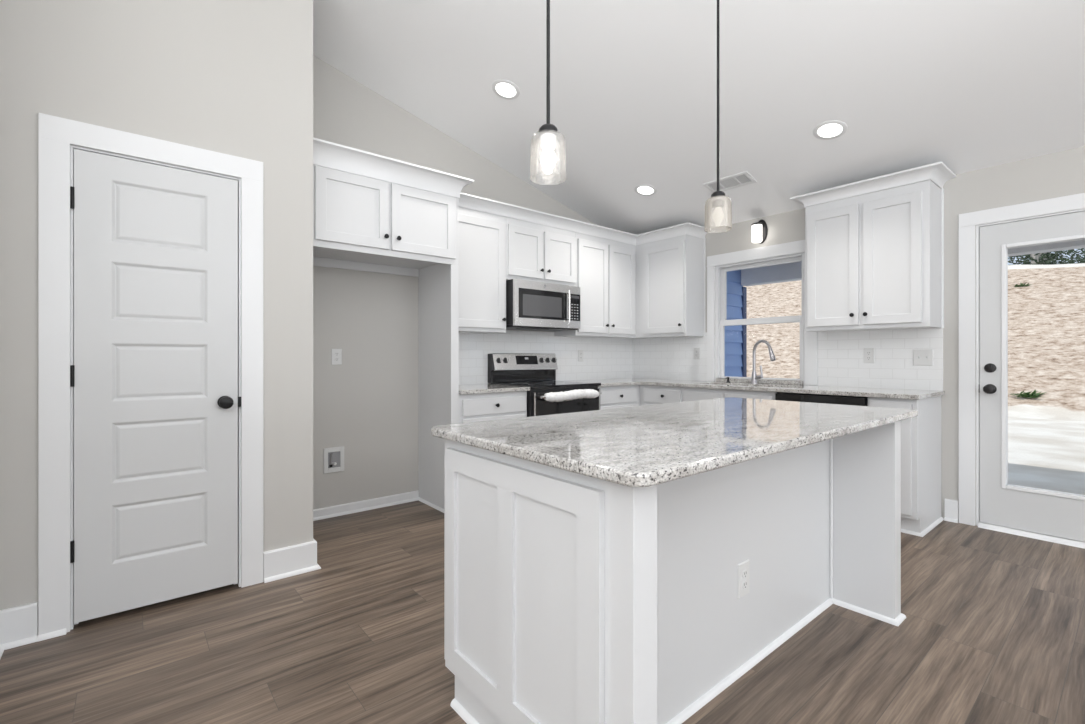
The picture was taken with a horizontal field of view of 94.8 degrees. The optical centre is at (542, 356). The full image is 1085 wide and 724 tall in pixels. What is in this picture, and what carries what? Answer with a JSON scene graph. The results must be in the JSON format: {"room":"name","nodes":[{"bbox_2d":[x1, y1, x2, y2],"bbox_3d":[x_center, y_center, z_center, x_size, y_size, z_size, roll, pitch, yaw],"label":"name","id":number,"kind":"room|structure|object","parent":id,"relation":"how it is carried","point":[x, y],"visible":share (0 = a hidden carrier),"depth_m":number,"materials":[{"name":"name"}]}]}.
{"room":"kitchen","nodes":[
{"label":"kitchen","id":0,"kind":"room"},
{"bbox_2d":[0,0,312,609],"bbox_3d":[-2.030,-0.657,2.640,1.306,3.620,0.865,0,0,-40],"label":"wall","id":1,"kind":"structure","parent":0,"point":[230,77],"depth_m":2.32,"materials":[{"name":"grey paint"}]},
{"bbox_2d":[38,113,262,634],"bbox_3d":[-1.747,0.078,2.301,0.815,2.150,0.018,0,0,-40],"label":"trim","id":2,"kind":"structure","parent":1,"relation":"attached to","point":[56,135],"depth_m":2.08,"materials":[{"name":"white paint"}]},
{"bbox_2d":[70,149,240,622],"bbox_3d":[-1.740,0.123,2.290,0.622,2.006,0.098,0,0,-40],"label":"door","id":3,"kind":"structure","parent":1,"relation":"in","point":[154,371],"depth_m":2.27,"materials":[{"name":"white paint"}]},
{"bbox_2d":[263,538,320,582],"bbox_3d":[-1.598,1.078,2.977,0.274,0.150,0.897,0,0,-40],"label":"baseboard","id":4,"kind":"structure","parent":1,"relation":"attached to","point":[289,561],"depth_m":2.63,"materials":[{"name":"white paint"}]},
{"bbox_2d":[313,55,595,509],"bbox_3d":[-2.493,-0.657,2.895,9.300,3.620,0.120,0,0,-40],"label":"wall","id":5,"kind":"structure","parent":0,"point":[367,404],"depth_m":3.80,"materials":[{"name":"grey paint"}]},
{"bbox_2d":[324,446,343,473],"bbox_3d":[-1.510,0.746,3.620,0.142,0.179,0.018,0,0,-40],"label":"water supply box","id":6,"kind":"object","parent":5,"relation":"attached to","point":[334,456],"visible":1,"depth_m":3.62,"materials":[{"name":"white plastic"}]},
{"bbox_2d":[331,349,341,364],"bbox_3d":[-1.499,-0.002,3.636,0.072,0.117,0.009,0,0,-40],"label":"wall outlet","id":7,"kind":"object","parent":5,"relation":"attached to","point":[336,354],"visible":1,"depth_m":3.63,"materials":[{"name":"white plastic"}]},
{"bbox_2d":[313,490,418,520],"bbox_3d":[-1.391,1.117,3.711,1.014,0.072,0.032,0,0,-40],"label":"baseboard","id":8,"kind":"structure","parent":5,"relation":"attached to","point":[359,506],"depth_m":3.75,"materials":[{"name":"white paint"}]},
{"bbox_2d":[459,207,505,333],"bbox_3d":[-0.633,-0.699,4.124,0.627,0.986,0.362,0,0,-40],"label":"upper cabinet","id":9,"kind":"object","parent":5,"relation":"attached to","point":[482,235],"visible":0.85,"depth_m":4.05,"materials":[{"name":"white paint"}]},
{"bbox_2d":[506,217,575,285],"bbox_3d":[-0.081,-0.925,4.582,0.805,0.533,0.362,0,0,-40],"label":"upper cabinet","id":10,"kind":"object","parent":5,"relation":"attached to","point":[534,252],"visible":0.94,"depth_m":4.44,"materials":[{"name":"white paint"}]},
{"bbox_2d":[506,279,579,331],"bbox_3d":[-0.056,-0.450,4.539,0.762,0.406,0.444,0,0,-40],"label":"microwave","id":11,"kind":"object","parent":10,"relation":"attached to","point":[530,305],"visible":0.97,"depth_m":4.35,"materials":[{"name":"silver metal"}]},
{"bbox_2d":[459,330,631,384],"bbox_3d":[0.024,-0.004,4.900,2.625,0.486,0.008,0,0,-40],"label":"backsplash","id":12,"kind":"structure","parent":5,"relation":"attached to","point":[603,358],"depth_m":5.00,"materials":[{"name":"white tile"}]},
{"bbox_2d":[578,350,582,360],"bbox_3d":[0.400,-0.012,5.200,0.072,0.117,0.009,0,0,-40],"label":"wall outlet","id":13,"kind":"object","parent":12,"relation":"attached to","point":[580,352],"visible":1,"depth_m":5.20,"materials":[{"name":"white plastic"}]},
{"bbox_2d":[554,232,635,337],"bbox_3d":[0.567,-0.699,5.120,0.878,0.986,0.362,0,0,-40],"label":"upper cabinet","id":14,"kind":"object","parent":5,"relation":"attached to","point":[605,268],"visible":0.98,"depth_m":4.98,"materials":[{"name":"white paint"}]},
{"bbox_2d":[0,501,1084,723],"bbox_3d":[0.246,1.213,-0.406,9.300,0.120,8.700,0,0,-40],"label":"floor","id":15,"kind":"structure","parent":0,"point":[992,631],"depth_m":1.95,"materials":[{"name":"brown wood"}]},
{"bbox_2d":[313,137,473,512],"bbox_3d":[-1.146,-0.059,3.486,1.133,2.424,0.689,0,0,-40],"label":"tall cabinet","id":16,"kind":"object","parent":15,"relation":"on","point":[372,212],"visible":0.84,"depth_m":3.45,"materials":[{"name":"white paint"}]},
{"bbox_2d":[459,391,526,423],"bbox_3d":[-0.542,0.711,4.014,0.627,0.884,0.647,0,0,-40],"label":"base cabinet","id":17,"kind":"object","parent":15,"relation":"on","point":[500,405],"visible":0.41,"depth_m":3.77,"materials":[{"name":"white paint"}]},
{"bbox_2d":[459,384,529,393],"bbox_3d":[-0.540,0.254,4.014,0.628,0.030,0.634,0,0,-40],"label":"countertop","id":18,"kind":"structure","parent":17,"relation":"on","point":[471,388],"depth_m":3.85,"materials":[{"name":"white stone"}]},
{"bbox_2d":[488,353,601,416],"bbox_3d":[0.030,0.559,4.433,0.772,1.188,0.716,0,0,-40],"label":"range","id":19,"kind":"object","parent":15,"relation":"on","point":[514,369],"visible":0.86,"depth_m":4.44,"materials":[{"name":"black metal"}]},
{"bbox_2d":[490,380,600,388],"bbox_3d":[0.030,0.242,4.434,0.772,0.024,0.614,0,0,-40],"label":"cooktop","id":20,"kind":"object","parent":19,"relation":"in","point":[533,384],"depth_m":4.35,"materials":[{"name":"black glass"}]},
{"bbox_2d":[544,389,598,401],"bbox_3d":[0.251,0.320,4.167,0.600,0.096,0.086,0,0,-40],"label":"wrap","id":21,"kind":"object","parent":19,"relation":"on","point":[561,396],"visible":0.99,"depth_m":4.12,"materials":[{"name":"white plastic"}]},
{"bbox_2d":[598,385,639,409],"bbox_3d":[0.541,0.711,4.913,0.612,0.884,0.647,0,0,-40],"label":"base cabinet","id":22,"kind":"object","parent":15,"relation":"on","point":[612,397],"visible":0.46,"depth_m":4.69,"materials":[{"name":"white paint"}]},
{"bbox_2d":[640,385,682,405],"bbox_3d":[1.133,0.711,5.111,0.647,0.884,1.097,0,0,-40],"label":"base cabinet","id":23,"kind":"object","parent":15,"relation":"on","point":[649,394],"visible":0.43,"depth_m":4.70,"materials":[{"name":"white paint"}]},
{"bbox_2d":[567,378,944,399],"bbox_3d":[1.476,0.254,4.246,1.208,0.030,2.852,0,0,-40],"label":"countertop","id":24,"kind":"structure","parent":23,"relation":"on","point":[787,388],"depth_m":3.91,"materials":[{"name":"white stone"}]},
{"bbox_2d":[751,340,775,383],"bbox_3d":[1.944,0.043,4.389,0.058,0.392,0.276,0,0,-20],"label":"faucet","id":25,"kind":"object","parent":24,"relation":"on","point":[755,377],"visible":1,"depth_m":4.45,"materials":[{"name":"silver metal"}]},
{"bbox_2d":[444,421,905,723],"bbox_3d":[0.614,0.711,1.974,1.831,0.884,0.911,0,0,-40],"label":"kitchen island","id":26,"kind":"object","parent":15,"relation":"on","point":[570,597],"visible":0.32,"depth_m":1.58,"materials":[{"name":"white paint"}]},
{"bbox_2d":[431,397,917,486],"bbox_3d":[0.657,0.254,1.992,1.975,0.030,0.930,0,0,-40],"label":"island countertop","id":27,"kind":"structure","parent":26,"relation":"on","point":[647,445],"depth_m":1.56,"materials":[{"name":"white stone"}]},
{"bbox_2d":[738,559,749,598],"bbox_3d":[0.743,0.818,1.838,0.078,0.124,0.009,0,0,-40],"label":"wall outlet","id":28,"kind":"object","parent":26,"relation":"attached to","point":[744,567],"visible":1,"depth_m":1.83,"materials":[{"name":"white plastic"}]},
{"bbox_2d":[742,570,746,577],"bbox_3d":[0.745,0.798,1.835,0.033,0.027,0.003,0,0,-40],"label":"receptacle","id":29,"kind":"object","parent":28,"relation":"attached to","point":[744,572],"depth_m":1.83,"materials":[{"name":"grey plastic"}]},
{"bbox_2d":[742,581,746,588],"bbox_3d":[0.745,0.838,1.835,0.033,0.027,0.003,0,0,-40],"label":"receptacle","id":30,"kind":"object","parent":28,"relation":"attached to","point":[744,583],"depth_m":1.83,"materials":[{"name":"grey plastic"}]},
{"bbox_2d":[683,387,776,401],"bbox_3d":[1.752,0.711,4.365,0.647,0.884,0.839,0,0,-40],"label":"base cabinet","id":31,"kind":"object","parent":15,"relation":"on","point":[689,393],"visible":0.02,"depth_m":4.22,"materials":[{"name":"white paint"}]},
{"bbox_2d":[775,393,867,405],"bbox_3d":[2.197,0.716,3.785,0.645,0.874,0.610,0,0,-40],"label":"dishwasher","id":32,"kind":"object","parent":15,"relation":"on","point":[798,397],"visible":0.13,"depth_m":3.59,"materials":[{"name":"black plastic"}]},
{"bbox_2d":[868,395,943,536],"bbox_3d":[2.511,0.711,3.450,0.647,0.884,0.292,0,0,-40],"label":"base cabinet","id":33,"kind":"object","parent":15,"relation":"on","point":[921,435],"visible":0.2,"depth_m":3.25,"materials":[{"name":"white paint"}]},
{"bbox_2d":[313,0,1084,234],"bbox_3d":[0.246,-1.957,-0.406,9.300,1.420,8.700,0,0,-40],"label":"ceiling","id":34,"kind":"structure","parent":0,"point":[965,85],"depth_m":3.11,"materials":[{"name":"white paint"}]},
{"bbox_2d":[492,79,519,99],"bbox_3d":[-0.257,-1.878,3.511,0.194,0.053,0.200,0,0,-40],"label":"recessed light","id":35,"kind":"object","parent":34,"relation":"in","point":[505,89],"visible":1,"depth_m":3.50,"materials":[{"name":"white plastic"}]},
{"bbox_2d":[530,0,566,184],"bbox_3d":[0.017,-1.345,1.443,0.116,1.660,0.116,0,0,-40],"label":"pendant light","id":36,"kind":"object","parent":34,"relation":"hanging from","point":[548,133],"visible":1,"depth_m":1.43,"materials":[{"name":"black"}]},
{"bbox_2d":[541,134,555,149],"bbox_3d":[0.017,-0.622,1.443,0.044,0.038,0.044,0,0,-40],"label":"socket","id":37,"kind":"object","parent":36,"relation":"attached to","point":[548,141],"depth_m":1.43,"materials":[{"name":"white"}]},
{"bbox_2d":[634,184,656,195],"bbox_3d":[0.924,-1.496,4.480,0.194,0.053,0.200,0,0,-40],"label":"recessed light","id":38,"kind":"object","parent":34,"relation":"in","point":[643,189],"visible":1,"depth_m":4.47,"materials":[{"name":"white plastic"}]},
{"bbox_2d":[704,0,731,232],"bbox_3d":[0.710,-1.232,2.018,0.116,1.434,0.116,0,0,-40],"label":"pendant light","id":39,"kind":"object","parent":34,"relation":"hanging from","point":[717,199],"visible":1,"depth_m":2.01,"materials":[{"name":"black"}]},
{"bbox_2d":[712,198,723,208],"bbox_3d":[0.710,-0.622,2.018,0.044,0.038,0.044,0,0,-40],"label":"socket","id":40,"kind":"object","parent":39,"relation":"attached to","point":[718,203],"depth_m":2.00,"materials":[{"name":"white metal"}]},
{"bbox_2d":[703,171,756,192],"bbox_3d":[1.541,-1.434,4.116,0.173,0.050,0.384,0,0,-40],"label":"ceiling vent","id":41,"kind":"object","parent":34,"relation":"in","point":[744,178],"visible":0.94,"depth_m":4.10,"materials":[{"name":"white metal"}]},
{"bbox_2d":[708,183,723,190],"bbox_3d":[1.464,-1.435,4.210,0.121,0.035,0.088,0,0,-40],"label":"grille","id":42,"kind":"object","parent":41,"relation":"attached to","point":[711,186],"depth_m":4.22,"materials":[{"name":"white metal"}]},
{"bbox_2d":[719,178,738,187],"bbox_3d":[1.542,-1.438,4.117,0.120,0.031,0.132,0,0,-40],"label":"grille","id":43,"kind":"object","parent":41,"relation":"attached to","point":[726,182],"depth_m":4.12,"materials":[{"name":"white metal"}]},
{"bbox_2d":[735,174,750,183],"bbox_3d":[1.617,-1.435,4.024,0.120,0.034,0.081,0,0,-40],"label":"grille","id":44,"kind":"object","parent":41,"relation":"attached to","point":[739,178],"depth_m":4.02,"materials":[{"name":"white metal"}]},
{"bbox_2d":[813,120,847,139],"bbox_3d":[1.899,-1.497,3.299,0.194,0.053,0.200,0,0,-40],"label":"recessed light","id":45,"kind":"object","parent":34,"relation":"in","point":[832,129],"visible":1,"depth_m":3.29,"materials":[{"name":"white plastic"}]},
{"bbox_2d":[648,146,1084,525],"bbox_3d":[3.779,-0.062,2.524,0.120,2.430,8.700,0,0,-40],"label":"wall","id":46,"kind":"structure","parent":0,"point":[1058,174],"depth_m":3.50,"materials":[{"name":"grey paint"}]},
{"bbox_2d":[617,234,705,338],"bbox_3d":[1.195,-0.699,5.260,0.362,0.986,0.947,0,0,-40],"label":"upper cabinet","id":47,"kind":"object","parent":46,"relation":"attached to","point":[670,272],"visible":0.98,"depth_m":4.99,"materials":[{"name":"white paint"}]},
{"bbox_2d":[459,192,711,244],"bbox_3d":[0.445,-1.228,4.390,2.628,0.086,0.701,0,0,-40],"label":"crown molding","id":48,"kind":"structure","parent":47,"relation":"attached to","point":[468,201],"depth_m":4.67,"materials":[{"name":"white paint"}]},
{"bbox_2d":[751,220,767,242],"bbox_3d":[1.953,-1.147,4.524,0.136,0.216,0.110,0,0,-40],"label":"wall sconce","id":49,"kind":"object","parent":46,"relation":"attached to","point":[759,229],"visible":1,"depth_m":4.49,"materials":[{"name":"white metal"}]},
{"bbox_2d":[716,378,802,384],"bbox_3d":[1.997,0.223,4.617,0.086,0.032,0.814,0,0,-40],"label":"window sill","id":50,"kind":"structure","parent":46,"relation":"attached to","point":[794,382],"depth_m":4.53,"materials":[{"name":"white stone"}]},
{"bbox_2d":[715,253,804,384],"bbox_3d":[2.024,-0.335,4.639,0.117,1.148,0.857,0,0,-40],"label":"window","id":51,"kind":"structure","parent":46,"relation":"in","point":[721,321],"depth_m":4.76,"materials":[{"name":"white paint"}]},
{"bbox_2d":[707,240,817,384],"bbox_3d":[1.975,-0.382,4.586,0.024,1.240,1.033,0,0,-40],"label":"trim","id":52,"kind":"structure","parent":46,"relation":"attached to","point":[811,338],"depth_m":4.65,"materials":[{"name":"white paint"}]},
{"bbox_2d":[632,328,942,390],"bbox_3d":[1.940,-0.004,4.641,0.008,0.486,2.838,0,0,-40],"label":"backsplash","id":53,"kind":"structure","parent":46,"relation":"attached to","point":[840,354],"depth_m":3.99,"materials":[{"name":"white tile"}]},
{"bbox_2d":[694,348,699,358],"bbox_3d":[1.568,-0.037,5.075,0.009,0.117,0.072,0,0,-40],"label":"wall outlet","id":54,"kind":"object","parent":53,"relation":"attached to","point":[696,350],"visible":1,"depth_m":5.07,"materials":[{"name":"white plastic"}]},
{"bbox_2d":[864,348,873,362],"bbox_3d":[2.547,-0.010,3.895,0.009,0.117,0.072,0,0,-40],"label":"wall outlet","id":55,"kind":"object","parent":53,"relation":"attached to","point":[868,352],"visible":1,"depth_m":3.89,"materials":[{"name":"white plastic"}]},
{"bbox_2d":[913,349,932,365],"bbox_3d":[2.763,0.003,3.628,0.018,0.117,0.118,0,0,-40],"label":"light switch","id":56,"kind":"object","parent":53,"relation":"attached to","point":[920,356],"visible":1,"depth_m":3.63,"materials":[{"name":"white plastic"}]},
{"bbox_2d":[790,161,955,331],"bbox_3d":[2.437,-0.739,3.738,0.394,1.065,0.963,0,0,-40],"label":"upper cabinet","id":57,"kind":"object","parent":46,"relation":"attached to","point":[874,260],"visible":1,"depth_m":3.58,"materials":[{"name":"white paint"}]},
{"bbox_2d":[944,498,958,522],"bbox_3d":[2.868,1.078,3.503,0.032,0.150,0.075,0,0,-40],"label":"baseboard","id":58,"kind":"structure","parent":46,"relation":"attached to","point":[951,506],"depth_m":3.50,"materials":[{"name":"white paint"}]},
{"bbox_2d":[959,193,1084,525],"bbox_3d":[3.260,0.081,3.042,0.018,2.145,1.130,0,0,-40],"label":"trim","id":59,"kind":"structure","parent":46,"relation":"attached to","point":[967,221],"depth_m":3.42,"materials":[{"name":"white paint"}]},
{"bbox_2d":[978,522,1084,548],"bbox_3d":[3.315,1.140,3.088,0.195,0.026,0.920,0,0,-40],"label":"trim","id":60,"kind":"structure","parent":46,"relation":"attached to","point":[1075,543],"depth_m":3.19,"materials":[{"name":"white paint"}]},
{"bbox_2d":[979,211,1084,541],"bbox_3d":[3.268,0.119,3.051,0.116,2.008,0.918,0,0,-40],"label":"door","id":61,"kind":"structure","parent":46,"relation":"in","point":[1037,510],"depth_m":3.31,"materials":[{"name":"white paint"}]},
{"bbox_3d":[-1.908,-0.643,1.565,0.122,3.593,0.945,0,0,-40],"label":"wall","id":62,"kind":"structure","parent":0,"visible":0},
{"bbox_2d":[0,602,66,658],"bbox_3d":[-1.780,1.078,1.671,0.209,0.150,0.945,0,0,-40],"label":"baseboard","id":63,"kind":"structure","parent":62,"relation":"attached to","point":[19,624],"depth_m":2.00,"materials":[{"name":"white paint"}]},
{"label":"outside","id":64,"kind":"structure","parent":0,"visible":0},
{"bbox_2d":[743,263,1084,494],"bbox_3d":[13.944,-2.164,22.026,40.410,6.958,44.100,0,0,-40],"label":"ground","id":65,"kind":"structure","parent":64,"point":[1046,317],"depth_m":13.18,"materials":[{"name":"beige brick"}]},
{"bbox_2d":[725,270,746,376],"bbox_3d":[1.317,0.049,6.678,1.394,2.509,2.222,0,0,-40],"label":"wall","id":66,"kind":"structure","parent":65,"relation":"on","point":[735,336],"depth_m":6.14,"materials":[{"name":"blue paint"}]},
{"bbox_3d":[3.901,-1.307,3.756,1.639,0.200,8.000,0,0,-40],"label":"porch roof","id":67,"kind":"structure","parent":66,"relation":"attached to","visible":0},
{"bbox_2d":[741,240,1084,285],"bbox_3d":[4.556,-1.046,3.773,0.150,0.319,6.390,0,0,-40],"label":"beam","id":68,"kind":"structure","parent":67,"relation":"attached to","point":[787,272],"depth_m":5.74,"materials":[{"name":"white"}]},
{"bbox_2d":[1012,283,1031,286],"bbox_3d":[16.449,-2.489,17.140,0.389,0.178,0.573,0,0,-40],"label":"weed","id":69,"kind":"object","parent":65,"relation":"on","point":[1021,284],"visible":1,"depth_m":17.10,"materials":[{"name":"green plant"}]},
{"bbox_2d":[1010,390,1045,397],"bbox_3d":[11.170,0.835,11.452,0.677,0.191,0.463,0,0,25],"label":"weed","id":70,"kind":"object","parent":65,"relation":"on","point":[1033,394],"visible":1,"depth_m":11.42,"materials":[{"name":"green plant"}]},
{"bbox_2d":[1008,251,1061,264],"bbox_3d":[20.015,-6.939,20.380,1.883,7.438,1.935,0,0,-4],"label":"tree","id":71,"kind":"object","parent":65,"relation":"on","point":[1034,259],"visible":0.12,"depth_m":20.10,"materials":[{"name":"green plant"}]},
{"bbox_2d":[1019,251,1065,264],"bbox_3d":[21.717,-6.890,21.771,1.952,7.288,1.948,0,0,19],"label":"tree","id":72,"kind":"object","parent":65,"relation":"on","point":[1056,252],"visible":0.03,"depth_m":21.52,"materials":[{"name":"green plant"}]},
{"bbox_2d":[1022,251,1070,263],"bbox_3d":[23.568,-6.626,23.299,1.874,6.672,1.895,0,0,-26],"label":"tree","id":73,"kind":"object","parent":65,"relation":"on","point":[1053,251],"visible":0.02,"depth_m":23.02,"materials":[{"name":"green plant"}]},
{"bbox_2d":[1059,248,1084,263],"bbox_3d":[20.257,-6.499,18.517,1.894,6.777,1.893,0,0,-5],"label":"tree","id":74,"kind":"object","parent":65,"relation":"on","point":[1082,260],"visible":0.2,"depth_m":18.54,"materials":[{"name":"green plant"}]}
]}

